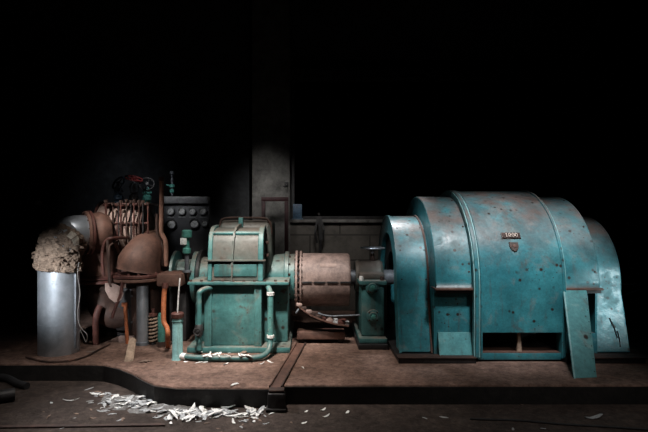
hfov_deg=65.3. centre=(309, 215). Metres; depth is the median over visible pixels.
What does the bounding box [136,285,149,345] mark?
pipe
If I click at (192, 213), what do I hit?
panel
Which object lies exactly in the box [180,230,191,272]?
valve
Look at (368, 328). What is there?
pedestal bearing
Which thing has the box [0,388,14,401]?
hose
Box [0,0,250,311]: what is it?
wall
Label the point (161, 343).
canister
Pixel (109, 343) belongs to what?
hose
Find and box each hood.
[212,227,264,280]
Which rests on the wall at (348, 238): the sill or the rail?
the sill
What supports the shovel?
hanging from the turbine
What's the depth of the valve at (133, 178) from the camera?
6.08 m
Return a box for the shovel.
[105,240,123,302]
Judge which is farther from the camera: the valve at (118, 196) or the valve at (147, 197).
the valve at (147, 197)
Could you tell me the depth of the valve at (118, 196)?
5.97 m
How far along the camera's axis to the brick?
5.67 m
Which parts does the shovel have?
blade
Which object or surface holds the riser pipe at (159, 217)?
attached to the turbine
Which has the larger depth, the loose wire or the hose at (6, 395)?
the loose wire
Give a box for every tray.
[295,303,359,327]
[483,342,559,352]
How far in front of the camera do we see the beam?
5.62 m
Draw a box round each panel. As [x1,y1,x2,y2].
[164,196,209,266]
[563,290,596,378]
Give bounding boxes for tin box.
[292,204,302,218]
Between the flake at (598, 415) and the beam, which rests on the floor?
the flake at (598, 415)
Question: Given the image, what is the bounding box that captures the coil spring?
[148,308,157,344]
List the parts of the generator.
plate, frame, plate, plate, kick panel, plate, step plate, plate, frame, plate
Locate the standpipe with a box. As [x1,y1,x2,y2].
[171,278,186,360]
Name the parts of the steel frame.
post, rail, post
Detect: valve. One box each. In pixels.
[112,176,124,202]
[124,175,142,202]
[139,177,154,202]
[166,171,174,195]
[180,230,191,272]
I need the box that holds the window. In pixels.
[290,74,610,218]
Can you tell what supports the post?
on the platform at (325, 362)
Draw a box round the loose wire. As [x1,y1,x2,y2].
[77,263,91,351]
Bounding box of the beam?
[297,328,344,342]
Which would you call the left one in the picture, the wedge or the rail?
the wedge
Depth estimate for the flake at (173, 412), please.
3.96 m
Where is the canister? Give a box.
[157,313,165,347]
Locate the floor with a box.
[0,306,647,431]
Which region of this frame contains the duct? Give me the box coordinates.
[31,215,89,356]
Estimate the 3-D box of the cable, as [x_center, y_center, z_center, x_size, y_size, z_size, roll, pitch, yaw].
[1.943,1.576,3.826,1.415,0.016,0.046,0,0,9]
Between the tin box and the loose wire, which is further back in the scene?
the tin box
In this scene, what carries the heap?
on the floor
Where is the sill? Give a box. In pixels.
[290,219,616,222]
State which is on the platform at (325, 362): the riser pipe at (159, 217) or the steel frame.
the steel frame
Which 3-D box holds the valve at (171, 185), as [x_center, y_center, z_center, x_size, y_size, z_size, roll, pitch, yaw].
[-1.830,-0.429,6.620,0.110,0.321,0.068,0,0,0]
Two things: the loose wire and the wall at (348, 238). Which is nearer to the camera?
the loose wire
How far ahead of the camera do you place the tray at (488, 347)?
5.08 m
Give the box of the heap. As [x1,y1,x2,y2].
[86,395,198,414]
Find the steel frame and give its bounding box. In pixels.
[261,197,288,252]
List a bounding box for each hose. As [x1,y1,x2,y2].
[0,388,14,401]
[25,343,110,362]
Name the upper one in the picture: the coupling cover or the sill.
the sill
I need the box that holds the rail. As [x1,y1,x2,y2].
[265,342,305,411]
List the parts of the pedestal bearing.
plate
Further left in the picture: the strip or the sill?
the strip
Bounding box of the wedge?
[124,338,135,361]
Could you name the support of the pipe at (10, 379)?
on the floor
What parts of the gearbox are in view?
casing, cross rail, hood rail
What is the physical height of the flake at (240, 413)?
0.027 m
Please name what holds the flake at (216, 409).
on the floor
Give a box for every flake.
[168,409,177,419]
[183,411,197,419]
[213,408,228,416]
[227,413,244,416]
[585,414,602,418]
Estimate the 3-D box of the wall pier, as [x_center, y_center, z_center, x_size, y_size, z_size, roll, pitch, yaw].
[-0.587,-1.196,7.900,0.571,5.560,0.600,0,0,0]
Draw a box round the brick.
[119,335,134,342]
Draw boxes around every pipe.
[0,373,29,389]
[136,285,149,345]
[155,177,167,265]
[161,283,170,348]
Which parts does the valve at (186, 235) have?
sight glass, stem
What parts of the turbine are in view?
inlet leg, tie rod, tie rod, tie rod, tie rod, tie rod, tie rod, tie rod, casing, tie rod, tie rod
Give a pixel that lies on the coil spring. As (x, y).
(154, 316)
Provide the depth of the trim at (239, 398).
4.25 m
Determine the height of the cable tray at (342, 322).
0.267 m
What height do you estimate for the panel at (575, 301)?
0.701 m
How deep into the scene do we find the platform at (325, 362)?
4.75 m
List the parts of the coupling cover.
blank plate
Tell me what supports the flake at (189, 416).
on the floor
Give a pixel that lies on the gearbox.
(242, 293)
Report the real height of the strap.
0.657 m
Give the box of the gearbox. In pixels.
[184,217,294,360]
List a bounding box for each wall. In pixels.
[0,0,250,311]
[290,223,615,310]
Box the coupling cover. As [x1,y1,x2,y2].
[294,250,350,308]
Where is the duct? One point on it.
(60, 247)
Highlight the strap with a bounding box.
[314,213,324,252]
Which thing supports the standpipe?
on the platform at (325, 362)
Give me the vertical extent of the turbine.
1.627 m
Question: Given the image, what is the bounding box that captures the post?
[122,302,128,343]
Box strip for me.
[0,423,164,428]
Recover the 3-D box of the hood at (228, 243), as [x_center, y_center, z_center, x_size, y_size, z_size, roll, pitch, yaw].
[-0.772,0.403,5.918,0.545,0.558,1.263,0,0,0]
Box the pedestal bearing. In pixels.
[351,246,387,349]
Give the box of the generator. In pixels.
[351,190,646,363]
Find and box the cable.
[470,418,647,430]
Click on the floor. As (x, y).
(29, 405)
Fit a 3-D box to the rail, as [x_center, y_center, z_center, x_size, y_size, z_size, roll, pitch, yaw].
[-0.207,1.493,4.839,0.177,0.182,1.578,0,0,5]
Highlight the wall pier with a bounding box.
[252,0,290,253]
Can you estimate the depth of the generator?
5.06 m
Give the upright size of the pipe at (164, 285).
0.743 m
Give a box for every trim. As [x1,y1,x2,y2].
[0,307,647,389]
[0,365,647,407]
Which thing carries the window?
attached to the wall pier
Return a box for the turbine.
[80,199,194,344]
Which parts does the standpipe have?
rod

